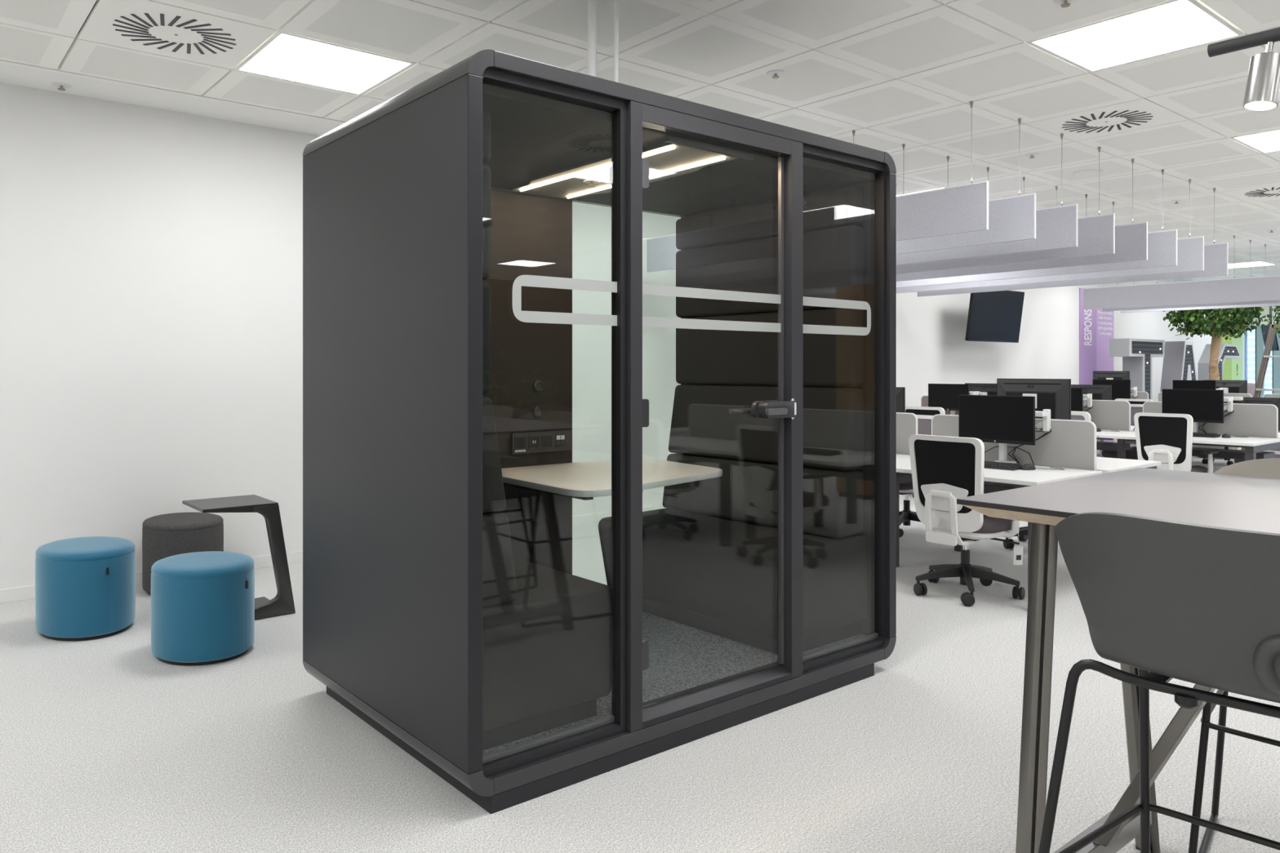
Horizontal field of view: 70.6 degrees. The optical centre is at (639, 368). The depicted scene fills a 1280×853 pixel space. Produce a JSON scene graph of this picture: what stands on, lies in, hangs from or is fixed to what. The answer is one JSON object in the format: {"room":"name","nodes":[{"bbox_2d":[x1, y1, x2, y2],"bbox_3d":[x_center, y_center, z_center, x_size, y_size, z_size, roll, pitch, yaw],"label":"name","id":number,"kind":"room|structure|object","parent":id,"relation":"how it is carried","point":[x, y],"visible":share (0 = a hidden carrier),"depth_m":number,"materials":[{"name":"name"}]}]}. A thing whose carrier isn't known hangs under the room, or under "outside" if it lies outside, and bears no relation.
{"room":"open-plan office","nodes":[
{"label":"open-plan office","id":0,"kind":"room"},
{"bbox_2d":[0,82,1244,589],"bbox_3d":[2.801,-0.275,10.761,25.700,3.250,0.200,0,0,-40],"label":"wall","id":1,"kind":"structure","parent":0,"point":[151,259],"depth_m":5.83,"materials":[{"name":"white paint"}]},
{"bbox_2d":[0,449,1100,603],"bbox_3d":[2.869,1.311,10.679,25.300,0.078,0.012,0,0,-40],"label":"baseboard","id":2,"kind":"structure","parent":1,"relation":"attached to","point":[26,593],"depth_m":6.14,"materials":[{"name":"white paint"}]},
{"bbox_2d":[0,62,1216,280],"bbox_3d":[3.006,-1.675,10.516,25.300,0.050,0.438,0,0,-40],"label":"trim","id":3,"kind":"structure","parent":1,"relation":"attached to","point":[14,74],"depth_m":5.55,"materials":[{"name":"white paint"}]},
{"bbox_2d":[964,290,1024,342],"bbox_3d":[4.467,-0.680,11.715,1.193,0.674,0.470,0,0,-40],"label":"television","id":4,"kind":"object","parent":1,"relation":"attached to","point":[993,316],"visible":0.84,"depth_m":11.55,"materials":[{"name":"black"}]},
{"bbox_2d":[1079,288,1113,442],"bbox_3d":[7.248,0.010,14.336,1.210,2.520,0.016,0,0,-40],"label":"wall graphic","id":5,"kind":"structure","parent":1,"relation":"attached to","point":[1095,326],"depth_m":14.24,"materials":[{"name":"purple paint"}]},
{"bbox_2d":[1220,308,1242,380],"bbox_3d":[11.978,0.010,18.290,1.240,2.520,0.014,0,0,-40],"label":"wall graphic","id":6,"kind":"structure","parent":1,"relation":"attached to","point":[1233,367],"depth_m":18.35,"materials":[{"name":"green paint"}]},
{"bbox_2d":[0,447,1279,852],"bbox_3d":[7.983,1.410,4.561,25.700,0.120,16.360,0,0,-40],"label":"floor","id":7,"kind":"structure","parent":0,"point":[107,745],"depth_m":3.09,"materials":[{"name":"carpet"}]},
{"bbox_2d":[35,536,135,640],"bbox_3d":[-2.886,1.131,4.713,0.440,0.438,0.578,0,0,-44],"label":"ottoman","id":8,"kind":"object","parent":7,"relation":"on","point":[85,587],"visible":1,"depth_m":4.51,"materials":[{"name":"blue fabric"}]},
{"bbox_2d":[142,512,223,595],"bbox_3d":[-2.800,1.131,5.552,0.447,0.438,0.556,0,0,-41],"label":"ottoman","id":9,"kind":"object","parent":7,"relation":"on","point":[168,535],"visible":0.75,"depth_m":5.36,"materials":[{"name":"grey fabric"}]},
{"bbox_2d":[151,551,254,666],"bbox_3d":[-2.089,1.131,4.327,0.438,0.438,0.524,0,0,-44],"label":"ottoman","id":10,"kind":"object","parent":7,"relation":"on","point":[202,603],"visible":1,"depth_m":4.13,"materials":[{"name":"blue fabric"}]},
{"bbox_2d":[182,494,295,620],"bbox_3d":[-2.217,1.040,4.996,0.475,0.619,0.420,0,0,-40],"label":"side table","id":11,"kind":"object","parent":7,"relation":"on","point":[282,604],"visible":0.86,"depth_m":4.93,"materials":[{"name":"grey metal"}]},
{"bbox_2d":[302,48,896,814],"bbox_3d":[-0.106,0.191,3.898,2.174,2.318,1.432,0,0,-40],"label":"pod","id":12,"kind":"object","parent":7,"relation":"on","point":[445,608],"visible":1,"depth_m":3.50,"materials":[{"name":"grey metal"}]},
{"bbox_2d":[482,108,491,163],"bbox_3d":[-0.887,-0.743,3.310,0.091,0.170,1.207,0,0,-40],"label":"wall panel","id":13,"kind":"object","parent":12,"relation":"on","point":[486,118],"depth_m":2.86,"materials":[{"name":"fabric"}]},
{"bbox_2d":[482,163,491,279],"bbox_3d":[-0.887,-0.468,3.310,0.091,0.370,1.207,0,0,-40],"label":"wall panel","id":14,"kind":"object","parent":12,"relation":"on","point":[486,173],"depth_m":2.86,"materials":[{"name":"fabric"}]},
{"bbox_2d":[482,281,491,395],"bbox_3d":[-0.887,-0.098,3.310,0.091,0.361,1.207,0,0,-40],"label":"cushion","id":15,"kind":"object","parent":12,"relation":"on","point":[486,291],"depth_m":2.86,"materials":[{"name":"fabric"}]},
{"bbox_2d":[482,396,506,513],"bbox_3d":[-0.865,0.274,3.328,0.147,0.372,1.207,0,0,-40],"label":"cushion","id":16,"kind":"object","parent":12,"relation":"on","point":[494,501],"depth_m":2.87,"materials":[{"name":"fabric"}]},
{"bbox_2d":[482,511,517,607],"bbox_3d":[-0.849,0.612,3.342,0.190,0.293,1.207,0,0,-40],"label":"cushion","id":17,"kind":"object","parent":12,"relation":"on","point":[499,580],"depth_m":2.89,"materials":[{"name":"fabric"}]},
{"bbox_2d":[515,435,526,452],"bbox_3d":[-0.574,0.362,4.347,0.062,0.076,0.004,0,0,-40],"label":"socket","id":18,"kind":"object","parent":12,"relation":"attached to","point":[520,441],"depth_m":4.35,"materials":[{"name":"grey plastic"}]},
{"bbox_2d":[528,435,539,448],"bbox_3d":[-0.514,0.356,4.397,0.062,0.064,0.004,0,0,-40],"label":"socket","id":19,"kind":"object","parent":12,"relation":"attached to","point":[534,440],"depth_m":4.40,"materials":[{"name":"grey plastic"}]},
{"bbox_2d":[482,556,611,731],"bbox_3d":[-0.683,0.952,3.476,0.615,0.380,1.220,0,0,-40],"label":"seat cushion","id":20,"kind":"object","parent":12,"relation":"on","point":[547,649],"depth_m":3.01,"materials":[{"name":"fabric"}]},
{"bbox_2d":[542,434,552,448],"bbox_3d":[-0.455,0.356,4.446,0.062,0.064,0.004,0,0,-40],"label":"socket","id":21,"kind":"object","parent":12,"relation":"attached to","point":[547,439],"depth_m":4.45,"materials":[{"name":"grey plastic"}]},
{"bbox_2d":[555,433,565,447],"bbox_3d":[-0.396,0.356,4.496,0.062,0.064,0.004,0,0,-40],"label":"socket","id":22,"kind":"object","parent":12,"relation":"attached to","point":[560,438],"depth_m":4.50,"materials":[{"name":"grey plastic"}]},
{"bbox_2d":[587,0,596,76],"bbox_3d":[-0.214,-1.308,4.042,0.041,0.679,0.041,0,0,-40],"label":"pipe","id":23,"kind":"object","parent":12,"relation":"attached to","point":[592,4],"visible":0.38,"depth_m":4.02,"materials":[{"name":"white metal"}]},
{"bbox_2d":[613,0,618,82],"bbox_3d":[-0.105,-1.308,4.043,0.022,0.679,0.022,0,0,-40],"label":"pipe","id":24,"kind":"object","parent":12,"relation":"attached to","point":[615,2],"visible":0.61,"depth_m":4.03,"materials":[{"name":"white metal"}]},
{"bbox_2d":[512,142,738,199],"bbox_3d":[-0.103,-0.848,3.928,0.430,0.012,1.160,0,0,-40],"label":"ceiling light","id":25,"kind":"object","parent":12,"relation":"on","point":[666,160],"depth_m":3.85,"materials":[{"name":"white plastic"}]},
{"bbox_2d":[598,507,867,639],"bbox_3d":[0.411,0.952,4.391,0.615,0.380,1.220,0,0,-40],"label":"seat cushion","id":26,"kind":"object","parent":12,"relation":"on","point":[722,570],"depth_m":4.06,"materials":[{"name":"fabric"}]},
{"bbox_2d":[662,453,863,538],"bbox_3d":[0.572,0.612,4.530,0.190,0.293,1.207,0,0,-40],"label":"cushion","id":27,"kind":"object","parent":12,"relation":"on","point":[746,492],"depth_m":4.38,"materials":[{"name":"fabric"}]},
{"bbox_2d":[668,384,863,471],"bbox_3d":[0.589,0.274,4.543,0.147,0.372,1.207,0,0,-40],"label":"cushion","id":28,"kind":"object","parent":12,"relation":"on","point":[703,428],"depth_m":4.47,"materials":[{"name":"fabric"}]},
{"bbox_2d":[675,225,863,317],"bbox_3d":[0.610,-0.468,4.561,0.091,0.370,1.207,0,0,-40],"label":"cushion","id":29,"kind":"object","parent":12,"relation":"on","point":[833,255],"depth_m":4.49,"materials":[{"name":"fabric"}]},
{"bbox_2d":[675,308,863,386],"bbox_3d":[0.610,-0.098,4.561,0.091,0.361,1.207,0,0,-40],"label":"cushion","id":30,"kind":"object","parent":12,"relation":"on","point":[704,357],"depth_m":4.51,"materials":[{"name":"fabric"}]},
{"bbox_2d":[896,412,917,483],"bbox_3d":[1.631,0.835,6.937,1.710,1.030,1.247,0,0,-40],"label":"desk","id":31,"kind":"object","parent":7,"relation":"on","point":[906,423],"visible":0.09,"depth_m":6.56,"materials":[{"name":"white"}]},
{"bbox_2d":[896,386,905,413],"bbox_3d":[1.808,0.381,7.158,0.175,0.478,0.561,0,0,-40],"label":"monitor","id":32,"kind":"object","parent":31,"relation":"on","point":[900,391],"visible":0.02,"depth_m":7.00,"materials":[{"name":"black plastic"}]},
{"bbox_2d":[899,472,912,483],"bbox_3d":[1.632,0.790,6.936,0.320,0.060,1.004,0,0,-40],"label":"cable tray","id":33,"kind":"object","parent":31,"relation":"on","point":[904,477],"depth_m":6.53,"materials":[{"name":"grey metal"}]},
{"bbox_2d":[899,414,933,537],"bbox_3d":[2.228,0.871,7.486,0.603,0.956,0.673,0,0,-34],"label":"chair","id":34,"kind":"object","parent":7,"relation":"on","point":[924,422],"visible":0.2,"depth_m":7.46,"materials":[{"name":"white"}]},
{"bbox_2d":[905,406,945,497],"bbox_3d":[3.086,0.871,9.543,0.603,0.956,0.673,0,0,-43],"label":"chair","id":35,"kind":"object","parent":7,"relation":"on","point":[925,411],"visible":0.04,"depth_m":9.34,"materials":[{"name":"white"}]},
{"bbox_2d":[920,395,958,414],"bbox_3d":[3.749,0.835,10.453,1.710,1.030,1.247,0,0,-40],"label":"desk","id":36,"kind":"object","parent":7,"relation":"on","point":[924,399],"visible":0.09,"depth_m":10.83,"materials":[{"name":"white"}]},
{"bbox_2d":[928,383,978,414],"bbox_3d":[3.619,0.396,10.424,0.175,0.448,0.561,0,0,-40],"label":"monitor","id":37,"kind":"object","parent":36,"relation":"on","point":[945,396],"visible":0.7,"depth_m":10.40,"materials":[{"name":"black plastic"}]},
{"bbox_2d":[964,382,996,395],"bbox_3d":[4.019,0.396,10.688,0.175,0.448,0.561,0,0,-40],"label":"monitor","id":38,"kind":"object","parent":36,"relation":"on","point":[983,388],"visible":0.37,"depth_m":10.69,"materials":[{"name":"black plastic"}]},
{"bbox_2d":[908,434,1025,606],"bbox_3d":[1.968,0.871,5.444,0.607,0.956,0.646,0,0,-40],"label":"chair","id":39,"kind":"object","parent":7,"relation":"on","point":[945,469],"visible":0.94,"depth_m":5.28,"materials":[{"name":"white plastic"}]},
{"bbox_2d":[896,413,1161,593],"bbox_3d":[2.433,0.835,5.978,1.710,1.030,1.247,0,0,-40],"label":"desk","id":40,"kind":"object","parent":7,"relation":"on","point":[1070,446],"visible":0.32,"depth_m":5.71,"materials":[{"name":"white laminate"}]},
{"bbox_2d":[984,461,1022,471],"bbox_3d":[2.183,0.605,5.715,0.150,0.031,0.440,0,0,-42],"label":"keyboard","id":41,"kind":"object","parent":40,"relation":"on","point":[988,464],"visible":0.56,"depth_m":5.59,"materials":[{"name":"black plastic"}]},
{"bbox_2d":[958,394,1051,463],"bbox_3d":[2.371,0.396,5.868,0.175,0.448,0.561,0,0,-40],"label":"monitor","id":42,"kind":"object","parent":40,"relation":"on","point":[1004,420],"visible":0.94,"depth_m":5.81,"materials":[{"name":"black plastic"}]},
{"bbox_2d":[983,480,1027,493],"bbox_3d":[2.433,0.790,5.976,0.320,0.060,1.004,0,0,-40],"label":"cable tray","id":43,"kind":"object","parent":40,"relation":"on","point":[988,486],"depth_m":5.90,"materials":[{"name":"grey metal"}]},
{"bbox_2d":[996,377,1071,419],"bbox_3d":[2.625,0.344,6.180,0.175,0.552,0.561,0,0,-40],"label":"monitor","id":44,"kind":"object","parent":40,"relation":"on","point":[1053,394],"visible":0.46,"depth_m":6.12,"materials":[{"name":"black plastic"}]},
{"bbox_2d":[1003,411,1090,548],"bbox_3d":[3.074,0.836,6.789,0.673,1.026,0.603,0,0,44],"label":"chair","id":45,"kind":"object","parent":7,"relation":"on","point":[1075,415],"visible":0.09,"depth_m":6.81,"materials":[{"name":"white plastic"}]},
{"bbox_2d":[1083,399,1134,451],"bbox_3d":[4.550,0.835,9.494,1.710,1.030,1.247,0,0,-40],"label":"desk","id":46,"kind":"object","parent":7,"relation":"on","point":[1108,415],"visible":0.17,"depth_m":9.17,"materials":[{"name":"white"}]},
{"bbox_2d":[1071,387,1093,411],"bbox_3d":[4.428,0.406,9.457,0.175,0.428,0.561,0,0,-40],"label":"monitor","id":47,"kind":"object","parent":46,"relation":"on","point":[1077,404],"visible":0.24,"depth_m":9.27,"materials":[{"name":"black plastic"}]},
{"bbox_2d":[1071,384,1111,399],"bbox_3d":[4.776,0.396,9.782,0.175,0.448,0.561,0,0,-40],"label":"monitor","id":48,"kind":"object","parent":46,"relation":"on","point":[1099,392],"visible":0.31,"depth_m":9.70,"materials":[{"name":"black plastic"}]},
{"bbox_2d":[1096,441,1129,451],"bbox_3d":[4.551,0.790,9.493,0.320,0.060,1.004,0,0,-40],"label":"cable tray","id":49,"kind":"object","parent":46,"relation":"on","point":[1104,446],"depth_m":9.11,"materials":[{"name":"grey metal"}]},
{"bbox_2d":[956,467,1279,852],"bbox_3d":[1.922,0.825,1.460,1.027,1.050,2.495,0,0,-40],"label":"bar table","id":50,"kind":"object","parent":7,"relation":"on","point":[1247,503],"visible":0.79,"depth_m":2.12,"materials":[{"name":"grey laminate"}]},
{"bbox_2d":[1100,404,1142,459],"bbox_3d":[5.370,0.871,9.841,0.603,0.956,0.673,0,0,-40],"label":"chair","id":51,"kind":"object","parent":7,"relation":"on","point":[1131,454],"visible":0.07,"depth_m":9.85,"materials":[{"name":"white"}]},
{"bbox_2d":[1115,398,1152,404],"bbox_3d":[6.604,0.871,11.962,0.603,0.956,0.673,0,0,-40],"label":"chair","id":52,"kind":"object","parent":7,"relation":"on","point":[1131,401],"visible":0.05,"depth_m":11.76,"materials":[{"name":"white plastic"}]},
{"bbox_2d":[1109,337,1164,399],"bbox_3d":[7.620,0.450,13.836,1.277,1.800,0.311,0,0,-40],"label":"giant letter","id":53,"kind":"object","parent":7,"relation":"on","point":[1136,354],"visible":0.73,"depth_m":13.68,"materials":[{"name":"grey"}]},
{"bbox_2d":[1130,391,1148,399],"bbox_3d":[6.777,0.835,13.130,1.710,1.030,1.247,0,0,-40],"label":"desk","id":54,"kind":"object","parent":7,"relation":"on","point":[1140,395],"visible":0.06,"depth_m":12.76,"materials":[{"name":"white"}]},
{"bbox_2d":[1093,370,1129,379],"bbox_3d":[6.880,0.326,13.314,0.175,0.588,0.561,0,0,-40],"label":"monitor","id":55,"kind":"object","parent":54,"relation":"on","point":[1097,375],"visible":0.43,"depth_m":13.31,"materials":[{"name":"black plastic"}]},
{"bbox_2d":[1092,379,1137,399],"bbox_3d":[6.796,0.386,12.923,0.175,0.468,0.561,0,0,-40],"label":"monitor","id":56,"kind":"object","parent":54,"relation":"on","point":[1121,388],"visible":0.67,"depth_m":12.79,"materials":[{"name":"black plastic"}]},
{"bbox_2d":[1038,511,1279,852],"bbox_3d":[1.123,0.799,1.552,0.810,1.102,0.541,0,0,44],"label":"bar stool","id":57,"kind":"object","parent":7,"relation":"on","point":[1166,600],"visible":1,"depth_m":1.51,"materials":[{"name":"grey plastic"}]},
{"bbox_2d":[1132,412,1218,473],"bbox_3d":[4.778,0.871,8.143,0.603,0.956,0.673,0,0,-40],"label":"chair","id":58,"kind":"object","parent":7,"relation":"on","point":[1166,438],"visible":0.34,"depth_m":7.95,"materials":[{"name":"white plastic"}]},
{"bbox_2d":[1160,341,1197,447],"bbox_3d":[8.921,0.450,14.923,1.330,1.800,0.311,0,0,-40],"label":"giant letter","id":59,"kind":"object","parent":7,"relation":"on","point":[1179,360],"visible":0.38,"depth_m":14.76,"materials":[{"name":"grey"}]},
{"bbox_2d":[1099,400,1279,461],"bbox_3d":[5.352,0.835,8.535,1.710,1.030,1.247,0,0,-40],"label":"desk","id":60,"kind":"object","parent":7,"relation":"on","point":[1258,422],"visible":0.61,"depth_m":8.24,"materials":[{"name":"white"}]},
{"bbox_2d":[1161,388,1234,433],"bbox_3d":[5.239,0.406,8.487,0.175,0.428,0.561,0,0,-40],"label":"monitor","id":61,"kind":"object","parent":60,"relation":"on","point":[1204,406],"visible":0.87,"depth_m":8.41,"materials":[{"name":"black plastic"}]},
{"bbox_2d":[1192,432,1220,437],"bbox_3d":[5.076,0.605,8.335,0.150,0.031,0.440,0,0,-40],"label":"keyboard","id":62,"kind":"object","parent":60,"relation":"on","point":[1194,434],"visible":0.45,"depth_m":8.21,"materials":[{"name":"black plastic"}]},
{"bbox_2d":[1191,447,1275,459],"bbox_3d":[5.353,0.790,8.534,0.320,0.060,1.004,0,0,-40],"label":"cable tray","id":63,"kind":"object","parent":60,"relation":"on","point":[1196,451],"depth_m":8.28,"materials":[{"name":"grey metal"}]},
{"bbox_2d":[1223,396,1279,431],"bbox_3d":[5.750,0.438,8.616,0.175,0.365,0.561,0,0,-40],"label":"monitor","id":64,"kind":"object","parent":60,"relation":"on","point":[1274,401],"visible":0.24,"depth_m":8.56,"materials":[{"name":"black"}]},
{"bbox_2d":[1157,391,1252,401],"bbox_3d":[7.580,0.835,12.169,1.710,1.030,1.247,0,0,-40],"label":"desk","id":65,"kind":"object","parent":7,"relation":"on","point":[1159,394],"visible":0.16,"depth_m":11.90,"materials":[{"name":"white"}]},
{"bbox_2d":[1173,380,1222,390],"bbox_3d":[7.476,0.386,12.110,0.175,0.468,0.561,0,0,-40],"label":"monitor","id":66,"kind":"object","parent":65,"relation":"on","point":[1177,384],"visible":0.43,"depth_m":12.05,"materials":[{"name":"black plastic"}]},
{"bbox_2d":[1203,379,1247,393],"bbox_3d":[7.830,0.386,12.178,0.175,0.468,0.561,0,0,-40],"label":"monitor","id":67,"kind":"object","parent":65,"relation":"on","point":[1228,386],"visible":0.42,"depth_m":12.11,"materials":[{"name":"black plastic"}]},
{"bbox_2d":[1162,306,1266,458],"bbox_3d":[8.684,0.039,13.796,1.258,2.622,1.329,0,0,-40],"label":"indoor tree","id":68,"kind":"object","parent":7,"relation":"on","point":[1217,323],"visible":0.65,"depth_m":13.59,"materials":[{"name":"green plant"}]},
{"bbox_2d":[1197,343,1241,380],"bbox_3d":[10.351,0.455,16.119,1.240,1.790,0.311,0,0,-40],"label":"giant letter","id":69,"kind":"object","parent":7,"relation":"on","point":[1226,350],"visible":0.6,"depth_m":15.83,"materials":[{"name":"grey"}]},
{"bbox_2d":[1188,457,1279,852],"bbox_3d":[1.789,0.799,2.245,0.541,1.102,0.810,0,0,-41],"label":"bar stool","id":70,"kind":"object","parent":7,"relation":"on","point":[1262,468],"visible":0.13,"depth_m":2.54,"materials":[{"name":"beige"}]},
{"bbox_2d":[1240,324,1279,450],"bbox_3d":[10.286,0.320,14.202,0.240,2.060,1.438,0,0,-40],"label":"ladder shelf","id":71,"kind":"object","parent":7,"relation":"on","point":[1266,355],"visible":0.65,"depth_m":14.46,"materials":[{"name":"brown wood"}]},
{"bbox_2d":[1261,306,1279,337],"bbox_3d":[11.596,0.003,15.424,1.533,2.694,1.589,0,0,-40],"label":"indoor tree","id":72,"kind":"object","parent":7,"relation":"on","point":[1277,317],"visible":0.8,"depth_m":15.65,"materials":[{"name":"green plant"}]},
{"bbox_2d":[0,0,1279,279],"bbox_3d":[8.297,-1.695,4.425,25.764,0.090,15.692,0,0,-40],"label":"ceiling","id":73,"kind":"structure","parent":0,"point":[893,73],"depth_m":5.03,"materials":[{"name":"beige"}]},
{"bbox_2d":[77,0,276,69],"bbox_3d":[-2.288,-1.657,4.459,0.728,0.022,0.744,0,0,-40],"label":"ceiling vent","id":74,"kind":"object","parent":73,"relation":"in","point":[150,26],"visible":1,"depth_m":4.42,"materials":[{"name":"white metal"}]},
{"bbox_2d":[233,28,417,95],"bbox_3d":[-1.723,-1.659,4.932,0.728,0.022,0.744,0,0,-40],"label":"recessed light","id":75,"kind":"object","parent":73,"relation":"in","point":[283,55],"visible":0.85,"depth_m":4.91,"materials":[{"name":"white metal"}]},
{"bbox_2d":[766,69,784,79],"bbox_3d":[0.756,-1.637,5.037,0.100,0.030,0.100,0,0,-40],"label":"sprinkler","id":76,"kind":"object","parent":73,"relation":"attached to","point":[775,73],"visible":1,"depth_m":5.03,"materials":[{"name":"white metal"}]},
{"bbox_2d":[646,101,988,272],"bbox_3d":[1.089,-1.248,6.715,0.020,0.802,3.192,0,0,-40],"label":"acoustic baffle","id":77,"kind":"object","parent":73,"relation":"hanging from","point":[963,208],"visible":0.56,"depth_m":5.77,"materials":[{"name":"fabric"}]},
{"bbox_2d":[896,118,1035,253],"bbox_3d":[1.545,-1.248,7.096,0.020,0.802,3.192,0,0,-40],"label":"acoustic baffle","id":78,"kind":"object","parent":73,"relation":"hanging from","point":[1013,218],"visible":0.41,"depth_m":6.06,"materials":[{"name":"fabric"}]},
{"bbox_2d":[896,133,1077,265],"bbox_3d":[2.001,-1.248,7.478,0.020,0.802,3.192,0,0,-40],"label":"acoustic baffle","id":79,"kind":"object","parent":73,"relation":"hanging from","point":[1056,227],"visible":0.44,"depth_m":6.45,"materials":[{"name":"fabric"}]},
{"bbox_2d":[896,146,1115,274],"bbox_3d":[2.458,-1.248,7.859,0.020,0.802,3.192,0,0,-40],"label":"acoustic baffle","id":80,"kind":"object","parent":73,"relation":"hanging from","point":[1095,233],"visible":0.41,"depth_m":6.88,"materials":[{"name":"fabric"}]},
{"bbox_2d":[896,158,1147,281],"bbox_3d":[2.914,-1.248,8.240,0.020,0.802,3.192,0,0,-40],"label":"acoustic baffle","id":81,"kind":"object","parent":73,"relation":"hanging from","point":[1131,239],"visible":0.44,"depth_m":7.38,"materials":[{"name":"fabric"}]},
{"bbox_2d":[896,168,1177,288],"bbox_3d":[3.370,-1.248,8.622,0.020,0.802,3.192,0,0,-40],"label":"acoustic baffle","id":82,"kind":"object","parent":73,"relation":"hanging from","point":[1162,245],"visible":0.42,"depth_m":7.83,"materials":[{"name":"fabric"}]},
{"bbox_2d":[896,178,1204,293],"bbox_3d":[3.826,-1.248,9.003,0.020,0.802,3.192,0,0,-40],"label":"acoustic baffle","id":83,"kind":"object","parent":73,"relation":"hanging from","point":[1190,251],"visible":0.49,"depth_m":8.32,"materials":[{"name":"fabric"}]},
{"bbox_2d":[1053,0,1075,7],"bbox_3d":[1.902,-1.637,4.040,0.100,0.030,0.100,0,0,-40],"label":"sprinkler","id":84,"kind":"object","parent":73,"relation":"attached to","point":[1064,3],"visible":1,"depth_m":4.04,"materials":[{"name":"white metal"}]},
{"bbox_2d":[917,187,1228,296],"bbox_3d":[4.282,-1.248,9.384,0.020,0.802,3.192,0,0,-40],"label":"acoustic baffle","id":85,"kind":"object","parent":73,"relation":"hanging from","point":[1215,255],"visible":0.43,"depth_m":8.71,"materials":[{"name":"fabric"}]},
{"bbox_2d":[1072,168,1103,175],"bbox_3d":[3.756,-1.645,7.581,0.236,0.010,0.236,0,0,-40],"label":"ceiling speaker","id":86,"kind":"object","parent":73,"relation":"attached to","point":[1089,171],"visible":0.95,"depth_m":7.56,"materials":[{"name":"white metal"}]},
{"bbox_2d":[1075,170,1100,175],"bbox_3d":[3.756,-1.643,7.581,0.187,0.005,0.187,0,0,11],"label":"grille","id":87,"kind":"object","parent":86,"relation":"attached to","point":[1079,172],"depth_m":7.56,"materials":[{"name":"white metal"}]},
{"bbox_2d":[1025,97,1188,141],"bbox_3d":[3.113,-1.657,6.034,0.728,0.022,0.744,0,0,-40],"label":"ceiling vent","id":88,"kind":"object","parent":73,"relation":"in","point":[1143,113],"visible":0.96,"depth_m":6.00,"materials":[{"name":"white metal"}]},
{"bbox_2d":[1026,0,1244,72],"bbox_3d":[2.466,-1.659,4.512,0.728,0.022,0.744,0,0,-40],"label":"recessed light","id":89,"kind":"object","parent":73,"relation":"in","point":[1170,26],"visible":0.9,"depth_m":4.48,"materials":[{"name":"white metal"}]},
{"bbox_2d":[1083,235,1279,309],"bbox_3d":[7.689,-1.237,10.786,0.020,0.824,4.698,0,0,-40],"label":"acoustic baffle","id":90,"kind":"object","parent":73,"relation":"hanging from","point":[1262,288],"visible":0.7,"depth_m":11.59,"materials":[{"name":"fabric"}]},
{"bbox_2d":[1102,240,1279,311],"bbox_3d":[8.146,-1.237,11.168,0.020,0.824,4.698,0,0,-40],"label":"acoustic baffle","id":91,"kind":"object","parent":73,"relation":"hanging from","point":[1263,301],"visible":0.18,"depth_m":12.00,"materials":[{"name":"fabric"}]},
{"bbox_2d":[1120,244,1279,312],"bbox_3d":[8.602,-1.237,11.550,0.020,0.824,4.698,0,0,-40],"label":"acoustic baffle","id":92,"kind":"object","parent":73,"relation":"hanging from","point":[1274,304],"visible":0.15,"depth_m":12.51,"materials":[{"name":"fabric"}]},
{"bbox_2d":[1207,26,1279,111],"bbox_3d":[2.023,-1.119,1.318,0.081,1.058,2.128,0,0,-40],"label":"track light","id":93,"kind":"object","parent":73,"relation":"hanging from","point":[1262,92],"visible":1,"depth_m":2.04,"materials":[{"name":"grey metal"}]},
{"bbox_2d":[1220,184,1279,201],"bbox_3d":[5.938,-1.657,8.395,0.728,0.022,0.744,0,0,-40],"label":"ceiling vent","id":94,"kind":"object","parent":73,"relation":"in","point":[1268,192],"visible":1,"depth_m":8.48,"materials":[{"name":"white metal"}]},
{"bbox_2d":[1228,261,1275,268],"bbox_3d":[9.576,-1.659,14.376,0.728,0.022,0.744,0,0,-40],"label":"recessed light","id":95,"kind":"object","parent":73,"relation":"in","point":[1256,263],"visible":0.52,"depth_m":14.38,"materials":[{"name":"white plastic"}]},
{"bbox_2d":[1229,128,1279,153],"bbox_3d":[4.726,-1.659,6.401,0.728,0.022,0.744,0,0,-40],"label":"recessed light","id":96,"kind":"object","parent":73,"relation":"in","point":[1268,141],"visible":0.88,"depth_m":6.55,"materials":[{"name":"white plastic"}]},
{"bbox_2d":[1261,306,1279,351],"bbox_3d":[11.851,-0.994,17.008,0.163,1.308,0.250,0,0,-11],"label":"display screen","id":97,"kind":"object","parent":73,"relation":"hanging from","point":[1275,347],"visible":0.34,"depth_m":17.01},
{"bbox_2d":[675,186,863,249],"bbox_3d":[0.610,-0.743,4.561,0.091,0.170,1.207,0,0,-40],"label":"wall panel","id":98,"kind":"object","parent":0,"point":[839,208],"depth_m":4.50,"materials":[{"name":"fabric"}]},
{"bbox_2d":[1249,306,1279,325],"bbox_3d":[17.766,-0.275,12.738,0.200,3.250,15.960,0,0,-40],"label":"wall","id":99,"kind":"structure","parent":0,"point":[1266,308],"depth_m":18.50,"materials":[{"name":"white paint"}]},
{"bbox_2d":[1244,325,1279,397],"bbox_3d":[12.915,0.200,18.478,0.080,2.180,0.930,0,0,-40],"label":"window","id":100,"kind":"structure","parent":99,"relation":"in","point":[1259,341],"depth_m":18.60,"materials":[{"name":"blue"}]},
{"label":"outside","id":101,"kind":"structure","parent":0,"visible":0},
{"bbox_2d":[1248,328,1271,394],"bbox_3d":[22.202,-0.150,17.254,0.400,9.000,26.000,0,0,-40],"label":"neighbouring building","id":102,"kind":"structure","parent":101,"point":[1268,379],"depth_m":24.04,"materials":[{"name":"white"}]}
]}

